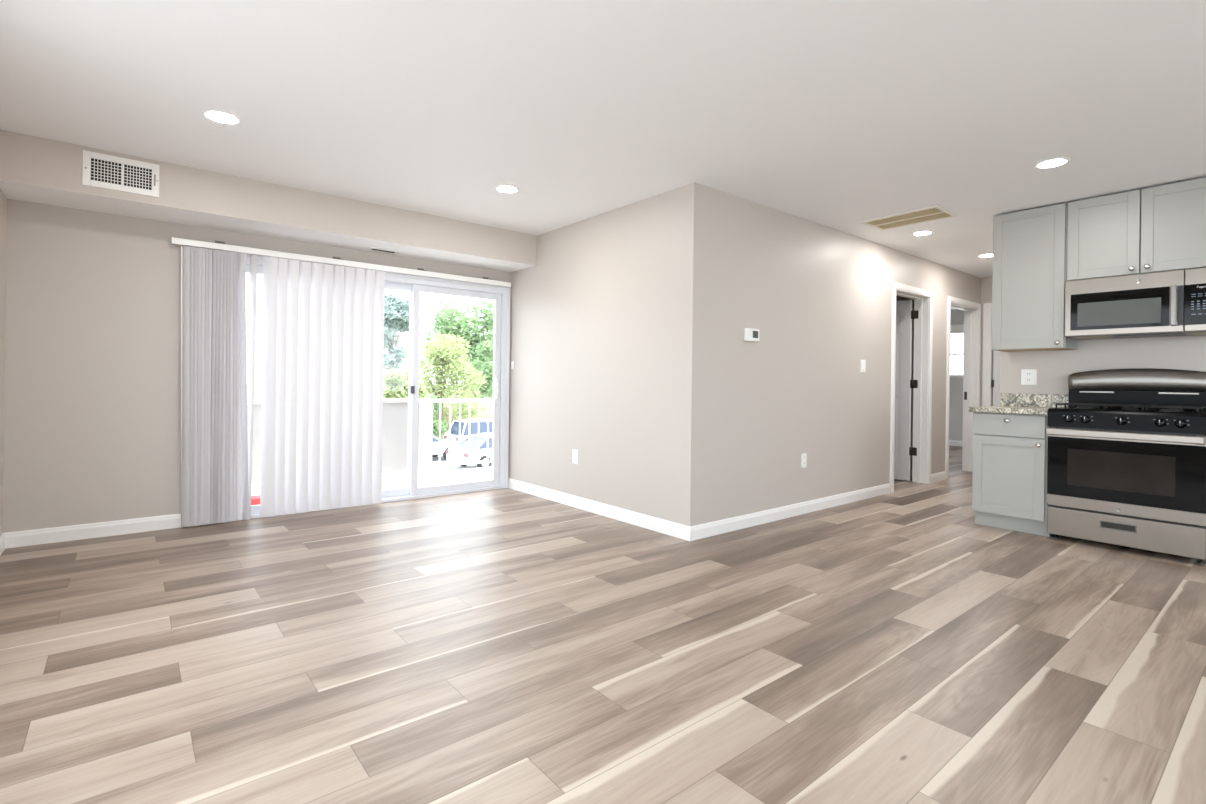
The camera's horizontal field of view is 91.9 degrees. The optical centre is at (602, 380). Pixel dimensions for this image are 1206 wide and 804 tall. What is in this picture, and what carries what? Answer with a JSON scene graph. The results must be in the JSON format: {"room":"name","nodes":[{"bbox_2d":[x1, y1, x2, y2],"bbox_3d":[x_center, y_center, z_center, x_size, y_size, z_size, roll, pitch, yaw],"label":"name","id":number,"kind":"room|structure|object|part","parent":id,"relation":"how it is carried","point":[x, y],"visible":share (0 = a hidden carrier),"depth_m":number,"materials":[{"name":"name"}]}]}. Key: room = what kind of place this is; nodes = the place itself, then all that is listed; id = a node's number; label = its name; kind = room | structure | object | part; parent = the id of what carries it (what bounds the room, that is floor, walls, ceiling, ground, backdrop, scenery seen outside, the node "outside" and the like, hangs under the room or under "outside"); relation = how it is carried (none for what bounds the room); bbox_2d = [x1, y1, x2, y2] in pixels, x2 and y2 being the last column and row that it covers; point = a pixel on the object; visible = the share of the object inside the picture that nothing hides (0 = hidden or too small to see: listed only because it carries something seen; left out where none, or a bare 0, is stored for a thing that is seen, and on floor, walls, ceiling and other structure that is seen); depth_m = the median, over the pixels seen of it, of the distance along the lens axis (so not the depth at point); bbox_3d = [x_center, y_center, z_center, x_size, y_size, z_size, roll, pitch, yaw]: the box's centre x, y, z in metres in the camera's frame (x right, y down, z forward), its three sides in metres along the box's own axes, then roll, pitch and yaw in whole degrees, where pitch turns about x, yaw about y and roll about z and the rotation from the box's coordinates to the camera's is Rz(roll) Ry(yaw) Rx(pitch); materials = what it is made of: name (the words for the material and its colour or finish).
{"room":"empty living room","nodes":[
{"label":"empty living room","id":0,"kind":"room"},
{"bbox_2d":[0,189,6,535],"bbox_3d":[-1.306,-0.159,0.565,0.150,2.440,7.729,1,0,-39],"label":"wall","id":1,"kind":"structure","parent":0,"point":[3,200],"depth_m":3.53,"materials":[{"name":"grey paint"}]},
{"bbox_2d":[0,533,5,554],"bbox_3d":[-1.252,1.014,0.610,0.014,0.095,7.715,1,0,-39],"label":"baseboard","id":2,"kind":"structure","parent":1,"relation":"attached to","point":[2,537],"depth_m":3.52,"materials":[{"name":"white paint"}]},
{"bbox_2d":[3,199,510,532],"bbox_3d":[-2.420,-0.169,4.742,3.712,2.440,0.150,1,0,-39],"label":"wall","id":3,"kind":"structure","parent":0,"point":[92,402],"depth_m":3.87,"materials":[{"name":"grey paint"}]},
{"bbox_2d":[4,514,183,547],"bbox_3d":[-3.296,0.992,3.930,1.050,0.095,0.014,1,0,-39],"label":"baseboard","id":4,"kind":"structure","parent":3,"relation":"attached to","point":[110,528],"depth_m":3.85,"materials":[{"name":"white paint"}]},
{"bbox_2d":[171,237,510,526],"bbox_3d":[-1.985,0.013,4.936,2.702,2.063,0.101,1,0,-39],"label":"vertical blind","id":5,"kind":"object","parent":3,"relation":"attached to","point":[323,323],"visible":1,"depth_m":4.51,"materials":[{"name":"white plastic"}]},
{"bbox_2d":[220,253,509,522],"bbox_3d":[-2.006,0.099,5.183,2.475,2.115,0.394,1,0,-39],"label":"door","id":6,"kind":"structure","parent":3,"relation":"in","point":[414,284],"depth_m":5.48,"materials":[{"name":"white plastic"}]},
{"bbox_3d":[-2.536,0.068,4.590,0.745,1.907,0.035,1,0,-39],"label":"fixed panel","id":7,"kind":"part","parent":6,"relation":"part of","materials":[{"name":"white plastic"}]},
{"bbox_3d":[-2.018,0.075,5.079,0.795,1.907,0.035,1,0,-39],"label":"fixed panel","id":8,"kind":"part","parent":6,"relation":"part of","materials":[{"name":"white plastic"}]},
{"bbox_3d":[-1.380,0.083,5.535,0.890,1.907,0.035,1,0,-39],"label":"sliding panel","id":9,"kind":"part","parent":6,"relation":"part of","materials":[{"name":"glass"}]},
{"bbox_3d":[-1.045,0.099,5.753,0.035,0.240,0.060,1,0,-39],"label":"handle","id":10,"kind":"part","parent":6,"relation":"part of","materials":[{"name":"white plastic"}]},
{"bbox_2d":[508,182,693,525],"bbox_3d":[-0.154,-0.141,5.021,0.150,2.440,2.586,1,0,-39],"label":"wall","id":11,"kind":"structure","parent":0,"point":[601,325],"depth_m":4.63,"materials":[{"name":"grey paint"}]},
{"bbox_2d":[572,449,577,463],"bbox_3d":[-0.239,0.648,4.987,0.009,0.118,0.074,1,0,-39],"label":"wall outlet","id":12,"kind":"object","parent":11,"relation":"attached to","point":[574,452],"visible":1,"depth_m":4.98,"materials":[{"name":"white plastic"}]},
{"bbox_2d":[508,478,691,540],"bbox_3d":[-0.180,1.032,4.904,0.014,0.095,2.450,1,0,-39],"label":"baseboard","id":13,"kind":"structure","parent":11,"relation":"attached to","point":[670,528],"depth_m":4.62,"materials":[{"name":"white paint"}]},
{"bbox_2d":[0,446,1205,803],"bbox_3d":[3.413,1.183,4.570,14.521,0.120,8.240,1,0,-39],"label":"floor","id":14,"kind":"structure","parent":0,"point":[505,645],"depth_m":2.25,"materials":[{"name":"brown wood"}]},
{"bbox_2d":[972,412,1053,536],"bbox_3d":[3.220,0.682,4.505,0.638,0.876,0.476,1,0,-39],"label":"base cabinet","id":15,"kind":"object","parent":14,"relation":"on","point":[1009,477],"visible":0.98,"depth_m":4.32,"materials":[{"name":"grey paint"}]},
{"bbox_3d":[3.003,0.709,4.334,0.020,0.581,0.456,1,0,-39],"label":"door","id":16,"kind":"part","parent":15,"relation":"part of","materials":[{"name":"grey paint"}]},
{"bbox_3d":[3.008,0.330,4.334,0.020,0.157,0.456,1,0,-39],"label":"drawer","id":17,"kind":"part","parent":15,"relation":"part of","materials":[{"name":"grey paint"}]},
{"bbox_2d":[969,393,1068,414],"bbox_3d":[3.223,0.173,4.512,0.635,0.141,0.494,1,0,-39],"label":"countertop","id":18,"kind":"structure","parent":15,"relation":"on","point":[1036,404],"depth_m":4.60,"materials":[{"name":"stone"}]},
{"bbox_2d":[1046,368,1205,563],"bbox_3d":[3.610,0.517,3.999,0.676,1.216,0.789,1,0,-39],"label":"gas range","id":19,"kind":"object","parent":14,"relation":"on","point":[1126,455],"visible":1,"depth_m":3.85,"materials":[{"name":"grey metal"}]},
{"bbox_3d":[3.204,0.262,4.020,0.039,0.054,0.054,1,0,-39],"label":"knob","id":20,"kind":"part","parent":19,"relation":"part of","materials":[{"name":"black plastic"}]},
{"bbox_3d":[3.263,0.262,3.948,0.039,0.054,0.054,1,0,-39],"label":"knob","id":21,"kind":"part","parent":19,"relation":"part of","materials":[{"name":"black plastic"}]},
{"bbox_3d":[3.659,0.084,4.328,0.008,0.012,0.200,1,0,-39],"label":"vent trim","id":22,"kind":"part","parent":19,"relation":"part of","materials":[{"name":"silver metal"}]},
{"bbox_3d":[3.377,0.958,3.828,0.009,0.051,0.184,1,0,-39],"label":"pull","id":23,"kind":"part","parent":19,"relation":"part of","materials":[{"name":"black metal"}]},
{"bbox_3d":[3.380,0.264,3.805,0.039,0.054,0.054,1,0,-39],"label":"knob","id":24,"kind":"part","parent":19,"relation":"part of","materials":[{"name":"black plastic"}]},
{"bbox_3d":[3.404,0.612,3.831,0.042,0.529,0.787,1,0,-39],"label":"oven door","id":25,"kind":"part","parent":19,"relation":"part of","materials":[{"name":"silver metal"}]},
{"bbox_3d":[3.373,0.363,3.804,0.058,0.062,0.787,1,0,-39],"label":"handle","id":26,"kind":"part","parent":19,"relation":"part of","materials":[{"name":"silver metal"}]},
{"bbox_3d":[3.388,0.596,3.818,0.005,0.404,0.785,1,0,-39],"label":"glass","id":27,"kind":"part","parent":19,"relation":"part of","materials":[{"name":"black glass"}]},
{"bbox_3d":[3.401,0.984,3.833,0.040,0.192,0.785,1,0,-39],"label":"drawer","id":28,"kind":"part","parent":19,"relation":"part of","materials":[{"name":"silver metal"}]},
{"bbox_3d":[3.413,0.263,3.836,0.066,0.118,0.789,1,0,-39],"label":"control panel","id":29,"kind":"part","parent":19,"relation":"part of","materials":[{"name":"black metal"}]},
{"bbox_2d":[1049,403,1205,414],"bbox_3d":[3.612,0.193,3.998,0.543,0.056,0.787,1,0,-39],"label":"cooktop","id":30,"kind":"object","parent":19,"relation":"in","point":[1073,408],"depth_m":3.94,"materials":[{"name":"black metal"}]},
{"bbox_3d":[3.496,0.265,3.663,0.039,0.054,0.054,1,0,-39],"label":"knob","id":31,"kind":"part","parent":19,"relation":"part of","materials":[{"name":"black plastic"}]},
{"bbox_3d":[3.935,0.087,3.991,0.008,0.012,0.200,1,0,-39],"label":"vent trim","id":32,"kind":"part","parent":19,"relation":"part of","materials":[{"name":"silver metal"}]},
{"bbox_3d":[3.554,0.265,3.591,0.039,0.054,0.054,1,0,-39],"label":"knob","id":33,"kind":"part","parent":19,"relation":"part of","materials":[{"name":"black plastic"}]},
{"bbox_2d":[0,0,1205,309],"bbox_3d":[2.670,-1.385,5.818,12.930,0.120,11.150,1,0,-39],"label":"ceiling","id":34,"kind":"structure","parent":0,"point":[839,115],"depth_m":2.81,"materials":[{"name":"white paint"}]},
{"bbox_2d":[202,109,241,124],"bbox_3d":[-2.001,-1.381,3.064,0.176,0.008,0.176,1,0,-39],"label":"recessed light","id":35,"kind":"object","parent":34,"relation":"in","point":[219,116],"visible":1,"depth_m":3.05,"materials":[{"name":"white plastic"}]},
{"bbox_2d":[207,112,235,122],"bbox_3d":[-2.001,-1.379,3.064,0.128,0.005,0.128,1,0,-39],"label":"diffuser","id":36,"kind":"object","parent":35,"relation":"attached to","point":[220,117],"depth_m":3.05,"materials":[{"name":"white plastic"}]},
{"bbox_2d":[0,130,536,271],"bbox_3d":[-2.152,-1.245,4.551,3.562,0.281,0.469,1,0,-39],"label":"soffit","id":37,"kind":"structure","parent":34,"relation":"attached to","point":[33,169],"depth_m":4.10,"materials":[{"name":"beige paint"}]},
{"bbox_2d":[82,150,158,196],"bbox_3d":[-2.952,-1.268,3.582,0.364,0.206,0.020,1,0,-39],"label":"air register","id":38,"kind":"object","parent":37,"relation":"attached to","point":[99,170],"visible":1,"depth_m":3.58,"materials":[{"name":"white plastic"}]},
{"bbox_2d":[91,158,120,183],"bbox_3d":[-3.012,-1.268,3.538,0.140,0.134,0.006,1,0,-39],"label":"grille","id":39,"kind":"object","parent":38,"relation":"attached to","point":[103,170],"depth_m":3.54,"materials":[{"name":"white plastic"}]},
{"bbox_2d":[124,165,151,189],"bbox_3d":[-2.895,-1.267,3.634,0.134,0.134,0.006,1,0,-39],"label":"grille","id":40,"kind":"object","parent":38,"relation":"attached to","point":[136,177],"depth_m":3.63,"materials":[{"name":"white plastic"}]},
{"bbox_2d":[368,247,399,253],"bbox_3d":[-1.847,-1.096,4.912,0.245,0.008,0.090,1,0,-39],"label":"soffit vent","id":41,"kind":"object","parent":37,"relation":"attached to","point":[369,248],"visible":1,"depth_m":4.90,"materials":[{"name":"white plastic"}]},
{"bbox_2d":[495,185,518,192],"bbox_3d":[-0.684,-1.364,4.162,0.176,0.008,0.176,1,0,-39],"label":"recessed light","id":42,"kind":"object","parent":34,"relation":"in","point":[500,188],"visible":1,"depth_m":4.15,"materials":[{"name":"white plastic"}]},
{"bbox_2d":[498,187,515,191],"bbox_3d":[-0.684,-1.362,4.162,0.128,0.005,0.128,1,0,-39],"label":"diffuser","id":43,"kind":"object","parent":42,"relation":"attached to","point":[500,189],"depth_m":4.15,"materials":[{"name":"white plastic"}]},
{"bbox_2d":[860,205,957,230],"bbox_3d":[2.491,-1.323,4.772,0.400,0.010,0.605,1,0,-39],"label":"ceiling vent","id":44,"kind":"object","parent":34,"relation":"in","point":[933,213],"visible":1,"depth_m":4.75,"materials":[{"name":"beige metal"}]},
{"bbox_2d":[911,230,933,235],"bbox_3d":[2.860,-1.319,5.225,0.176,0.008,0.176,1,0,-39],"label":"recessed light","id":45,"kind":"object","parent":34,"relation":"in","point":[926,232],"visible":1,"depth_m":5.21,"materials":[{"name":"white plastic"}]},
{"bbox_2d":[915,232,930,234],"bbox_3d":[2.860,-1.317,5.225,0.128,0.005,0.128,1,0,-39],"label":"diffuser","id":46,"kind":"object","parent":45,"relation":"attached to","point":[916,233],"depth_m":5.21,"materials":[{"name":"white plastic"}]},
{"bbox_2d":[977,254,992,257],"bbox_3d":[4.010,-1.304,6.093,0.176,0.008,0.176,1,0,-39],"label":"recessed light","id":47,"kind":"object","parent":34,"relation":"in","point":[982,255],"visible":0.81,"depth_m":6.09,"materials":[{"name":"white plastic"}]},
{"bbox_2d":[1034,157,1069,168],"bbox_3d":[2.735,-1.322,3.554,0.176,0.008,0.176,1,0,-39],"label":"recessed light","id":48,"kind":"object","parent":34,"relation":"in","point":[1054,162],"visible":1,"depth_m":3.54,"materials":[{"name":"white plastic"}]},
{"bbox_2d":[1039,160,1064,166],"bbox_3d":[2.735,-1.321,3.554,0.128,0.005,0.128,1,0,-39],"label":"diffuser","id":49,"kind":"object","parent":48,"relation":"attached to","point":[1046,163],"depth_m":3.54,"materials":[{"name":"white plastic"}]},
{"bbox_2d":[690,182,980,526],"bbox_3d":[2.635,-0.106,5.727,5.363,2.440,0.150,1,0,-39],"label":"wall","id":50,"kind":"structure","parent":0,"point":[818,297],"depth_m":4.72,"materials":[{"name":"grey paint"}]},
{"bbox_2d":[744,328,759,341],"bbox_3d":[1.116,-0.343,4.367,0.156,0.095,0.030,1,0,-39],"label":"thermostat","id":51,"kind":"object","parent":50,"relation":"attached to","point":[750,334],"visible":1,"depth_m":4.34,"materials":[{"name":"white plastic"}]},
{"bbox_2d":[691,483,889,540],"bbox_3d":[1.724,1.055,4.888,2.914,0.095,0.014,1,0,-39],"label":"baseboard","id":52,"kind":"structure","parent":50,"relation":"attached to","point":[718,527],"depth_m":4.63,"materials":[{"name":"white paint"}]},
{"bbox_2d":[801,453,806,467],"bbox_3d":[1.668,0.662,4.841,0.074,0.118,0.009,1,0,-39],"label":"wall outlet","id":53,"kind":"object","parent":50,"relation":"attached to","point":[804,455],"visible":1,"depth_m":4.84,"materials":[{"name":"white plastic"}]},
{"bbox_2d":[860,360,865,371],"bbox_3d":[2.436,-0.138,5.461,0.090,0.118,0.010,1,0,-39],"label":"light switch","id":54,"kind":"object","parent":50,"relation":"attached to","point":[863,362],"visible":1,"depth_m":5.45,"materials":[{"name":"white plastic"}]},
{"bbox_2d":[894,300,917,480],"bbox_3d":[3.195,0.103,6.770,0.171,2.015,0.843,1,0,-39],"label":"door","id":55,"kind":"structure","parent":50,"relation":"in","point":[904,313],"depth_m":6.53,"materials":[{"name":"white paint"}]},
{"bbox_2d":[890,282,932,492],"bbox_3d":[3.199,0.068,6.177,0.952,2.107,0.170,1,0,-39],"label":"door frame","id":56,"kind":"structure","parent":50,"relation":"attached to","point":[923,299],"depth_m":6.39,"materials":[{"name":"white paint"}]},
{"bbox_2d":[945,296,980,478],"bbox_3d":[4.290,0.083,7.068,1.024,2.107,0.170,1,0,-39],"label":"door frame","id":57,"kind":"structure","parent":50,"relation":"attached to","point":[972,310],"depth_m":7.32,"materials":[{"name":"white paint"}]},
{"bbox_2d":[896,295,913,478],"bbox_3d":[1.887,-0.114,6.638,2.820,2.440,2.207,1,0,-39],"label":"wall","id":58,"kind":"structure","parent":0,"point":[898,298],"depth_m":6.73,"materials":[{"name":"grey paint"}]},
{"bbox_2d":[931,471,945,482],"bbox_3d":[3.763,1.082,6.554,0.413,0.095,0.014,1,0,-39],"label":"baseboard","id":59,"kind":"structure","parent":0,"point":[940,476],"depth_m":6.54,"materials":[{"name":"white paint"}]},
{"bbox_2d":[980,277,991,405],"bbox_3d":[5.141,-0.073,7.025,0.160,2.440,1.313,1,0,-39],"label":"wall","id":60,"kind":"structure","parent":0,"point":[986,283],"depth_m":7.35,"materials":[{"name":"grey paint"}]},
{"bbox_2d":[982,303,999,405],"bbox_3d":[5.109,0.089,7.016,0.136,2.115,0.922,1,0,-39],"label":"door","id":61,"kind":"structure","parent":60,"relation":"in","point":[990,382],"depth_m":7.28,"materials":[{"name":"white paint"}]},
{"bbox_3d":[5.109,0.089,7.016,0.136,2.115,0.922,1,0,-39],"label":"frame","id":62,"kind":"part","parent":61,"relation":"part of","materials":[{"name":"white paint"}]},
{"bbox_2d":[949,309,1205,440],"bbox_3d":[4.876,-0.076,7.697,5.950,2.440,10.950,1,0,-39],"label":"wall","id":63,"kind":"structure","parent":0,"point":[1054,368],"depth_m":4.48,"materials":[{"name":"grey paint"}]},
{"bbox_2d":[949,440,962,446],"bbox_3d":[5.366,1.106,11.531,0.014,0.095,5.350,1,0,-39],"label":"baseboard","id":64,"kind":"structure","parent":63,"relation":"attached to","point":[951,442],"depth_m":10.40,"materials":[{"name":"white paint"}]},
{"bbox_2d":[950,332,963,377],"bbox_3d":[6.312,-0.486,10.450,0.150,0.900,1.220,1,0,-39],"label":"window","id":65,"kind":"structure","parent":63,"relation":"in","point":[951,354],"depth_m":10.42,"materials":[{"name":"white paint"}]},
{"bbox_2d":[950,324,963,371],"bbox_3d":[6.255,-0.551,10.402,0.050,0.892,1.260,1,0,-39],"label":"window shade","id":66,"kind":"object","parent":65,"relation":"attached to","point":[959,328],"visible":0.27,"depth_m":10.34,"materials":[{"name":"white plastic"}]},
{"bbox_2d":[1021,369,1036,384],"bbox_3d":[3.452,-0.030,4.730,0.009,0.125,0.105,1,0,-39],"label":"wall outlet","id":67,"kind":"object","parent":63,"relation":"attached to","point":[1028,376],"visible":1,"depth_m":4.73,"materials":[{"name":"white plastic"}]},
{"bbox_2d":[992,203,1076,351],"bbox_3d":[3.362,-0.774,4.556,0.384,1.064,0.468,1,0,-39],"label":"upper cabinet","id":68,"kind":"object","parent":63,"relation":"attached to","point":[1029,272],"visible":1,"depth_m":4.45,"materials":[{"name":"grey paint"}]},
{"bbox_3d":[3.376,-0.243,4.573,0.326,0.004,0.462,1,0,-39],"label":"panel","id":69,"kind":"part","parent":68,"relation":"part of","materials":[{"name":"beige wood"}]},
{"bbox_2d":[1067,177,1205,280],"bbox_3d":[3.767,-1.013,4.065,0.384,0.576,0.798,1,0,-39],"label":"upper cabinet","id":70,"kind":"object","parent":63,"relation":"attached to","point":[1161,228],"visible":1,"depth_m":3.97,"materials":[{"name":"grey paint"}]},
{"bbox_3d":[3.529,-1.017,4.121,0.020,0.570,0.390,1,0,-39],"label":"door","id":71,"kind":"part","parent":70,"relation":"part of","materials":[{"name":"grey paint"}]},
{"bbox_2d":[1064,267,1205,339],"bbox_3d":[3.728,-0.515,4.054,0.447,0.414,0.758,1,0,-39],"label":"microwave","id":72,"kind":"object","parent":70,"relation":"attached to","point":[1165,303],"visible":1,"depth_m":3.94,"materials":[{"name":"grey metal"}]},
{"bbox_3d":[3.696,-0.487,3.777,0.047,0.262,0.034,1,0,-39],"label":"handle","id":73,"kind":"part","parent":72,"relation":"part of","materials":[{"name":"silver metal"}]},
{"bbox_3d":[3.802,-0.516,3.716,0.044,0.402,0.139,1,0,-39],"label":"control panel","id":74,"kind":"part","parent":72,"relation":"part of","materials":[{"name":"black plastic"}]},
{"bbox_3d":[3.779,-1.014,3.815,0.020,0.570,0.387,1,0,-39],"label":"door","id":75,"kind":"part","parent":70,"relation":"part of","materials":[{"name":"grey paint"}]},
{"label":"outside","id":76,"kind":"structure","parent":0,"visible":0},
{"bbox_2d":[247,383,492,432],"bbox_3d":[-33.758,2.400,88.668,180.000,2.900,100.000,1,0,-39],"label":"grass bank","id":77,"kind":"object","parent":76,"point":[257,386],"depth_m":56.03,"materials":[{"name":"green plant"}]},
{"bbox_2d":[384,293,409,369],"bbox_3d":[-23.181,-3.996,63.366,6.119,11.506,6.574,1,0,-39],"label":"leafy tree","id":78,"kind":"object","parent":77,"relation":"on","point":[397,309],"visible":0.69,"depth_m":62.72,"materials":[{"name":"green plant"}]},
{"bbox_2d":[386,362,408,373],"bbox_3d":[-27.785,-0.399,66.790,10.300,4.000,6.200,1,0,-39],"label":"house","id":79,"kind":"structure","parent":77,"relation":"on","point":[400,368],"depth_m":68.05,"materials":[{"name":"white"}]},
{"bbox_2d":[437,406,455,428],"bbox_3d":[-12.229,2.775,43.593,2.907,2.207,2.724,1,0,-39],"label":"leafy bush","id":80,"kind":"object","parent":77,"relation":"on","point":[446,407],"visible":0.07,"depth_m":43.26,"materials":[{"name":"green plant"}]},
{"bbox_2d":[420,298,493,398],"bbox_3d":[-11.948,-2.465,54.105,9.743,10.706,7.175,1,0,5],"label":"leafy tree","id":81,"kind":"object","parent":77,"relation":"on","point":[457,322],"visible":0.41,"depth_m":52.93,"materials":[{"name":"green plant"}]},
{"bbox_2d":[466,338,492,417],"bbox_3d":[-9.015,0.164,47.339,4.570,7.505,4.528,1,0,-39],"label":"leafy tree","id":82,"kind":"object","parent":77,"relation":"on","point":[486,348],"visible":0.34,"depth_m":45.96,"materials":[{"name":"green plant"}]},
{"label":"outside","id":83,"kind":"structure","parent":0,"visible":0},
{"bbox_2d":[432,433,491,471],"bbox_3d":[17.259,4.241,2.520,150.000,0.300,102.000,1,0,-39],"label":"parking lot","id":84,"kind":"structure","parent":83,"point":[435,460],"depth_m":26.07,"materials":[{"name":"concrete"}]},
{"bbox_2d":[383,369,427,398],"bbox_3d":[-10.542,1.623,30.296,2.629,4.515,2.642,1,0,-39],"label":"leafy bush","id":85,"kind":"object","parent":84,"relation":"on","point":[395,386],"visible":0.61,"depth_m":29.69,"materials":[{"name":"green plant"}]},
{"bbox_2d":[422,393,447,439],"bbox_3d":[-10.062,2.281,33.449,2.337,3.287,2.679,1,0,-14],"label":"leafy bush","id":86,"kind":"object","parent":84,"relation":"on","point":[435,425],"visible":0.23,"depth_m":33.20,"materials":[{"name":"green plant"}]},
{"bbox_2d":[401,333,486,436],"bbox_3d":[-10.145,0.379,37.772,5.117,7.032,5.024,1,0,26],"label":"leafy tree","id":87,"kind":"object","parent":84,"relation":"on","point":[448,360],"visible":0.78,"depth_m":37.30,"materials":[{"name":"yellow plant"}]},
{"bbox_2d":[432,435,458,459],"bbox_3d":[-8.925,3.069,27.604,4.560,1.450,1.830,1,0,-42],"label":"car","id":88,"kind":"object","parent":84,"relation":"on","point":[435,441],"visible":0.16,"depth_m":27.64,"materials":[{"name":"white paint"}]},
{"bbox_2d":[443,418,491,441],"bbox_3d":[-6.479,2.990,32.831,4.560,1.680,1.830,1,0,-42],"label":"car","id":89,"kind":"object","parent":84,"relation":"on","point":[473,422],"visible":0.19,"depth_m":31.57,"materials":[{"name":"grey paint"}]},
{"bbox_2d":[446,433,491,467],"bbox_3d":[-4.696,3.120,26.539,1.830,1.450,4.560,1,0,44],"label":"car","id":90,"kind":"object","parent":84,"relation":"on","point":[483,436],"visible":0.27,"depth_m":25.05,"materials":[{"name":"white paint"}]},
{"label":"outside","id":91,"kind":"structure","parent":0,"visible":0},
{"bbox_2d":[251,466,491,495],"bbox_3d":[-2.384,1.253,6.057,5.200,0.200,1.821,1,0,-39],"label":"balcony slab","id":92,"kind":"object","parent":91,"point":[482,473],"depth_m":6.93,"materials":[{"name":"concrete"}]},
{"bbox_2d":[251,495,259,504],"bbox_3d":[-3.098,1.091,5.234,0.250,0.105,0.150,1,0,-39],"label":"storage box","id":93,"kind":"object","parent":92,"relation":"on","point":[255,500],"visible":0.06,"depth_m":5.17,"materials":[{"name":"red plastic"}]},
{"bbox_2d":[247,398,432,492],"bbox_3d":[-3.497,0.670,6.092,3.550,0.938,0.250,1,0,-39],"label":"parapet","id":94,"kind":"object","parent":92,"relation":"on","point":[395,411],"visible":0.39,"depth_m":6.91,"materials":[{"name":"grey paint"}]},
{"bbox_3d":[-2.212,0.706,7.187,0.165,0.900,0.160,1,0,-39],"label":"post","id":95,"kind":"part","parent":94,"relation":"part of","materials":[{"name":"white paint"}]},
{"bbox_2d":[432,398,492,467],"bbox_3d":[-1.496,0.661,7.766,1.675,0.850,0.050,1,0,-39],"label":"balcony railing","id":96,"kind":"object","parent":94,"relation":"attached to","point":[488,400],"visible":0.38,"depth_m":7.49,"materials":[{"name":"white paint"}]},
{"bbox_3d":[-1.501,1.071,7.765,1.675,0.030,0.030,1,0,-39],"label":"rail","id":97,"kind":"part","parent":96,"relation":"part of","materials":[{"name":"white metal"}]},
{"bbox_3d":[-1.491,0.258,7.766,1.675,0.045,0.050,1,0,-39],"label":"rail","id":98,"kind":"part","parent":96,"relation":"part of","materials":[{"name":"white paint"}]}
]}

